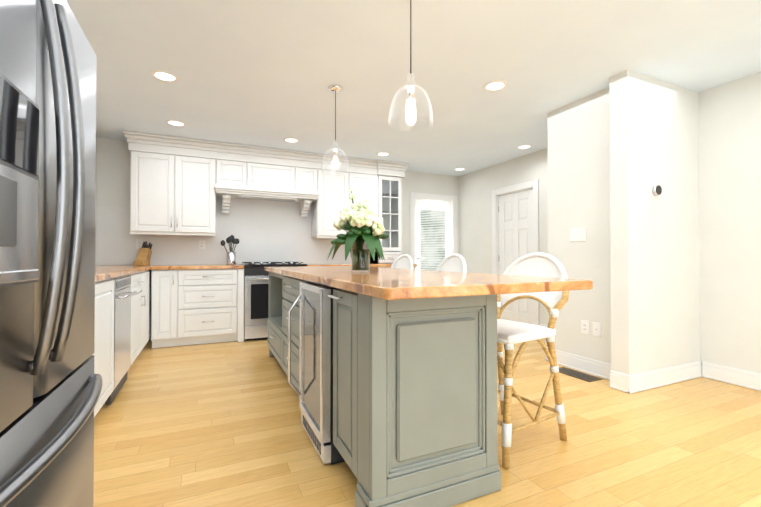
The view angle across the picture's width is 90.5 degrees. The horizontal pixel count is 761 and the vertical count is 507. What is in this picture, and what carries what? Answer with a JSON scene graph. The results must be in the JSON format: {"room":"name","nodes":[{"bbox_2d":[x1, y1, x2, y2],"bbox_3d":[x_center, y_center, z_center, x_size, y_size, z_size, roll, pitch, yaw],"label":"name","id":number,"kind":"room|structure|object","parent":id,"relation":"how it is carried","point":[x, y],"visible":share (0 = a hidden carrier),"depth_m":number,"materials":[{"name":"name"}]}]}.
{"room":"kitchen","nodes":[
{"label":"kitchen","id":0,"kind":"room"},
{"bbox_2d":[307,263,416,266],"bbox_3d":[-0.336,0.171,5.479,1.619,0.040,0.661,0,-1,-25],"label":"countertop","id":1,"kind":"structure","parent":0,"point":[371,264],"depth_m":5.08,"materials":[{"name":"brown wood"}]},
{"bbox_2d":[369,251,401,262],"bbox_3d":[0.076,0.064,5.840,0.400,0.178,0.351,0,-1,-25],"label":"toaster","id":2,"kind":"object","parent":1,"relation":"on","point":[389,256],"depth_m":5.69,"materials":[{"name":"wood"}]},
{"bbox_2d":[66,0,760,175],"bbox_3d":[0.500,-1.448,2.312,5.460,0.100,7.390,0,-1,-25],"label":"ceiling","id":3,"kind":"structure","parent":0,"point":[263,73],"depth_m":2.78,"materials":[{"name":"paint"}]},
{"bbox_2d":[150,70,178,82],"bbox_3d":[-1.691,-1.387,2.963,0.198,0.007,0.198,0,-1,-34],"label":"recessed light","id":4,"kind":"object","parent":3,"relation":"in","point":[170,77],"depth_m":2.96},
{"bbox_2d":[165,120,186,126],"bbox_3d":[-2.166,-1.378,4.000,0.198,0.007,0.198,0,-1,-34],"label":"recessed light","id":5,"kind":"object","parent":3,"relation":"in","point":[171,122],"depth_m":4.00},
{"bbox_2d":[283,138,299,142],"bbox_3d":[-1.081,-1.372,4.585,0.198,0.007,0.198,0,-1,-34],"label":"recessed light","id":6,"kind":"object","parent":3,"relation":"in","point":[290,140],"depth_m":4.59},
{"bbox_2d":[321,85,349,173],"bbox_3d":[-0.377,-1.037,3.166,0.236,0.704,0.236,0,-1,-25],"label":"pendant light","id":7,"kind":"object","parent":3,"relation":"hanging from","point":[335,89],"visible":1,"depth_m":3.15,"materials":[{"name":"clear glass"}]},
{"bbox_2d":[376,152,389,155],"bbox_3d":[0.036,-1.367,5.196,0.198,0.007,0.198,0,-1,20],"label":"recessed light","id":8,"kind":"object","parent":3,"relation":"in","point":[379,153],"depth_m":5.18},
{"bbox_2d":[389,0,432,127],"bbox_3d":[0.160,-1.043,1.994,0.236,0.714,0.236,0,-1,-25],"label":"pendant light","id":9,"kind":"object","parent":3,"relation":"hanging from","point":[410,100],"visible":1,"depth_m":1.98,"materials":[{"name":"clear glass"}]},
{"bbox_2d":[454,168,465,170],"bbox_3d":[1.284,-1.359,6.098,0.198,0.007,0.198,0,-1,-34],"label":"recessed light","id":10,"kind":"object","parent":3,"relation":"in","point":[456,169],"depth_m":6.11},
{"bbox_2d":[483,80,507,90],"bbox_3d":[0.950,-1.386,3.129,0.198,0.007,0.198,0,-1,38],"label":"recessed light","id":11,"kind":"object","parent":3,"relation":"in","point":[496,85],"depth_m":3.12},
{"bbox_2d":[516,145,531,148],"bbox_3d":[1.850,-1.370,4.861,0.198,0.007,0.198,0,-1,-34],"label":"recessed light","id":12,"kind":"object","parent":3,"relation":"in","point":[521,146],"depth_m":4.84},
{"bbox_2d":[93,338,760,506],"bbox_3d":[0.500,1.092,2.289,5.460,0.100,7.390,0,-1,-25],"label":"floor","id":13,"kind":"structure","parent":0,"point":[210,425],"depth_m":2.08,"materials":[{"name":"brown wood"}]},
{"bbox_2d":[0,0,101,506],"bbox_3d":[-1.101,0.174,0.687,0.908,1.703,0.915,0,-1,-25],"label":"fridge","id":14,"kind":"object","parent":13,"relation":"on","point":[50,386],"visible":1,"depth_m":0.81,"materials":[{"name":"silver metal"}]},
{"bbox_2d":[92,277,119,416],"bbox_3d":[-1.926,0.600,2.076,0.621,0.877,0.815,0,-1,-25],"label":"base cabinet","id":15,"kind":"object","parent":13,"relation":"on","point":[107,290],"depth_m":2.38,"materials":[{"name":"white wood"}]},
{"bbox_2d":[95,265,155,280],"bbox_3d":[-2.269,0.147,2.842,0.631,0.040,3.846,0,-1,-25],"label":"countertop","id":16,"kind":"structure","parent":15,"relation":"on","point":[103,270],"depth_m":3.04,"materials":[{"name":"brown wood"}]},
{"bbox_2d":[134,241,151,265],"bbox_3d":[-2.829,-0.003,4.517,0.110,0.290,0.227,0,-1,-5],"label":"knife block","id":17,"kind":"object","parent":16,"relation":"on","point":[144,255],"visible":1,"depth_m":4.49,"materials":[{"name":"brown wood"}]},
{"bbox_2d":[116,273,135,394],"bbox_3d":[-2.221,0.606,2.721,0.621,0.877,0.735,0,-1,-25],"label":"dishwasher","id":18,"kind":"object","parent":13,"relation":"on","point":[122,315],"depth_m":2.92,"materials":[{"name":"silver metal"}]},
{"bbox_2d":[136,269,143,357],"bbox_3d":[-2.473,0.611,3.270,0.621,0.877,0.608,0,-1,-25],"label":"base cabinet","id":19,"kind":"object","parent":13,"relation":"on","point":[139,276],"depth_m":3.54,"materials":[{"name":"white wood"}]},
{"bbox_2d":[144,269,150,345],"bbox_3d":[-2.688,0.615,3.739,0.621,0.877,0.555,0,-1,-25],"label":"base cabinet","id":20,"kind":"object","parent":13,"relation":"on","point":[147,272],"depth_m":3.99,"materials":[{"name":"white wood"}]},
{"bbox_2d":[151,271,178,347],"bbox_3d":[-2.529,0.622,4.478,0.257,0.877,0.646,0,-1,-25],"label":"base cabinet","id":21,"kind":"object","parent":13,"relation":"on","point":[164,284],"depth_m":4.19,"materials":[{"name":"white wood"}]},
{"bbox_2d":[179,267,243,345],"bbox_3d":[-2.122,0.623,4.664,0.771,0.877,0.646,0,-1,-25],"label":"base cabinet","id":22,"kind":"object","parent":13,"relation":"on","point":[196,304],"depth_m":4.39,"materials":[{"name":"white wood"}]},
{"bbox_2d":[151,264,242,270],"bbox_3d":[-2.206,0.164,4.622,0.961,0.040,0.661,0,-1,-25],"label":"countertop","id":23,"kind":"structure","parent":22,"relation":"on","point":[237,267],"depth_m":4.36,"materials":[{"name":"brown wood"}]},
{"bbox_2d":[221,235,238,264],"bbox_3d":[-1.930,-0.049,4.844,0.227,0.387,0.112,0,-1,-25],"label":"utensil crock","id":24,"kind":"object","parent":23,"relation":"on","point":[231,255],"visible":1,"depth_m":4.82,"materials":[{"name":"silver metal"}]},
{"bbox_2d":[240,262,306,340],"bbox_3d":[-1.409,0.588,4.951,0.761,0.953,0.704,0,-1,-25],"label":"range","id":25,"kind":"object","parent":13,"relation":"on","point":[256,278],"visible":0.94,"depth_m":4.59,"materials":[{"name":"silver metal"}]},
{"bbox_2d":[264,270,500,506],"bbox_3d":[-0.364,0.606,2.739,0.759,0.877,2.720,0,-1,-25],"label":"kitchen island","id":26,"kind":"object","parent":13,"relation":"on","point":[391,373],"depth_m":1.56,"materials":[{"name":"grey wood"}]},
{"bbox_2d":[264,266,592,301],"bbox_3d":[-0.127,0.146,2.758,1.015,0.040,2.910,0,-1,-25],"label":"island countertop","id":27,"kind":"structure","parent":26,"relation":"on","point":[386,284],"depth_m":1.57,"materials":[{"name":"brown wood"}]},
{"bbox_2d":[326,187,388,271],"bbox_3d":[-0.160,-0.157,2.488,0.413,0.559,0.437,0,-1,-25],"label":"flower arrangement","id":28,"kind":"object","parent":27,"relation":"on","point":[358,222],"visible":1,"depth_m":2.41,"materials":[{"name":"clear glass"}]},
{"bbox_2d":[390,254,412,268],"bbox_3d":[0.010,0.531,3.838,0.602,1.050,0.500,0,-1,-28],"label":"stool","id":29,"kind":"object","parent":13,"relation":"on","point":[404,261],"visible":0.02,"depth_m":3.97,"materials":[{"name":"wicker"}]},
{"bbox_2d":[435,254,466,271],"bbox_3d":[0.370,0.524,3.075,0.602,1.050,0.500,0,-1,-23],"label":"stool","id":30,"kind":"object","parent":13,"relation":"on","point":[454,263],"visible":0.15,"depth_m":3.18,"materials":[{"name":"wicker"}]},
{"bbox_2d":[497,252,568,467],"bbox_3d":[0.730,0.516,2.169,0.602,1.050,0.500,0,-1,-33],"label":"stool","id":31,"kind":"object","parent":13,"relation":"on","point":[510,334],"visible":0.62,"depth_m":2.08,"materials":[{"name":"wicker"}]},
{"bbox_2d":[559,367,601,381],"bbox_3d":[1.694,1.048,3.283,0.160,0.006,0.380,0,-1,-25],"label":"floor vent","id":32,"kind":"object","parent":13,"relation":"in","point":[578,375],"visible":0.94,"depth_m":3.24,"materials":[{"name":"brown metal"}]},
{"bbox_2d":[95,69,760,374],"bbox_3d":[0.500,-0.178,2.301,5.460,2.440,7.390,0,-1,-25],"label":"wall","id":33,"kind":"structure","parent":0,"point":[673,273],"depth_m":3.18,"materials":[{"name":"paint"}]},
{"bbox_2d":[136,239,142,248],"bbox_3d":[-2.960,-0.116,4.639,0.075,0.118,0.008,0,-1,-25],"label":"outlet","id":34,"kind":"object","parent":33,"relation":"attached to","point":[139,242],"depth_m":4.64,"materials":[{"name":"plastic"}]},
{"bbox_2d":[130,151,217,234],"bbox_3d":[-2.525,-0.711,4.655,0.898,0.930,0.351,0,-1,-25],"label":"upper cabinet","id":35,"kind":"object","parent":33,"relation":"attached to","point":[173,194],"depth_m":4.49,"materials":[{"name":"white wood"}]},
{"bbox_2d":[122,131,409,177],"bbox_3d":[-1.312,-1.271,5.160,3.660,0.198,0.451,0,-1,-25],"label":"crown molding","id":36,"kind":"structure","parent":35,"relation":"attached to","point":[159,144],"depth_m":4.85,"materials":[{"name":"white wood"}]},
{"bbox_2d":[199,240,204,248],"bbox_3d":[-2.332,-0.114,4.926,0.075,0.118,0.008,0,-1,-25],"label":"outlet","id":37,"kind":"object","parent":33,"relation":"attached to","point":[201,242],"depth_m":4.93,"materials":[{"name":"plastic"}]},
{"bbox_2d":[218,159,253,194],"bbox_3d":[-1.928,-1.004,4.931,0.412,0.340,0.351,0,-1,-25],"label":"upper cabinet","id":38,"kind":"object","parent":33,"relation":"attached to","point":[236,177],"depth_m":4.77,"materials":[{"name":"white wood"}]},
{"bbox_2d":[250,163,301,194],"bbox_3d":[-1.507,-1.002,5.124,0.717,0.340,0.351,0,-1,-25],"label":"upper cabinet","id":39,"kind":"object","parent":33,"relation":"attached to","point":[269,179],"depth_m":4.98,"materials":[{"name":"white wood"}]},
{"bbox_2d":[294,168,317,198],"bbox_3d":[-1.109,-1.000,5.306,0.363,0.340,0.351,0,-1,-25],"label":"upper cabinet","id":40,"kind":"object","parent":33,"relation":"attached to","point":[309,176],"depth_m":5.16,"materials":[{"name":"white wood"}]},
{"bbox_2d":[310,169,377,237],"bbox_3d":[-0.525,-0.703,5.571,0.918,0.930,0.351,0,-1,-25],"label":"upper cabinet","id":41,"kind":"object","parent":33,"relation":"attached to","point":[333,195],"depth_m":5.34,"materials":[{"name":"white wood"}]},
{"bbox_2d":[415,199,450,270],"bbox_3d":[0.906,0.085,6.439,0.742,1.981,0.100,0,-1,-25],"label":"exterior door","id":42,"kind":"structure","parent":33,"relation":"in","point":[432,235],"depth_m":6.45,"materials":[{"name":"white glass"}]},
{"bbox_2d":[410,192,456,263],"bbox_3d":[0.889,0.035,6.466,0.940,2.089,0.138,0,-1,-25],"label":"door frame","id":43,"kind":"structure","parent":33,"relation":"attached to","point":[448,198],"depth_m":6.40,"materials":[{"name":"white wood"}]},
{"bbox_2d":[492,179,538,324],"bbox_3d":[1.975,0.041,5.467,0.138,2.059,0.900,0,-1,-25],"label":"door frame","id":44,"kind":"structure","parent":33,"relation":"attached to","point":[524,186],"depth_m":5.37,"materials":[{"name":"white wood"}]},
{"bbox_2d":[499,189,532,323],"bbox_3d":[1.936,0.091,5.455,0.119,1.951,0.704,0,-1,-25],"label":"door","id":45,"kind":"structure","parent":33,"relation":"in","point":[515,226],"depth_m":5.45,"materials":[{"name":"white wood"}]},
{"bbox_2d":[569,228,585,241],"bbox_3d":[1.778,-0.168,3.410,0.008,0.118,0.165,0,-1,-25],"label":"light switch","id":46,"kind":"object","parent":33,"relation":"attached to","point":[577,234],"depth_m":3.40,"materials":[{"name":"plastic"}]},
{"bbox_2d":[581,320,588,334],"bbox_3d":[1.808,0.652,3.338,0.008,0.118,0.075,0,-1,-25],"label":"outlet","id":47,"kind":"object","parent":33,"relation":"attached to","point":[584,324],"depth_m":3.34,"materials":[{"name":"plastic"}]},
{"bbox_2d":[546,347,624,385],"bbox_3d":[1.790,0.984,3.361,0.019,0.134,0.740,0,-1,-25],"label":"baseboard","id":48,"kind":"structure","parent":33,"relation":"attached to","point":[597,368],"depth_m":3.28,"materials":[{"name":"white wood"}]},
{"bbox_2d":[593,322,600,336],"bbox_3d":[1.853,0.651,3.238,0.008,0.118,0.075,0,-1,-25],"label":"outlet","id":49,"kind":"object","parent":33,"relation":"attached to","point":[596,326],"depth_m":3.23,"materials":[{"name":"plastic"}]},
{"bbox_2d":[650,182,661,198],"bbox_3d":[2.175,-0.497,2.970,0.120,0.120,0.032,0,-1,-25],"label":"thermostat","id":50,"kind":"object","parent":33,"relation":"attached to","point":[655,188],"depth_m":2.96,"materials":[{"name":"plastic"}]},
{"bbox_2d":[625,361,702,393],"bbox_3d":[2.285,0.981,3.016,0.951,0.134,0.026,0,-1,-25],"label":"baseboard","id":51,"kind":"structure","parent":33,"relation":"attached to","point":[638,382],"depth_m":2.98,"materials":[{"name":"white wood"}]},
{"bbox_2d":[703,361,760,390],"bbox_3d":[3.453,0.968,1.652,0.023,0.134,3.469,0,-1,-25],"label":"baseboard","id":52,"kind":"structure","parent":33,"relation":"attached to","point":[731,375],"depth_m":3.02,"materials":[{"name":"white wood"}]}
]}

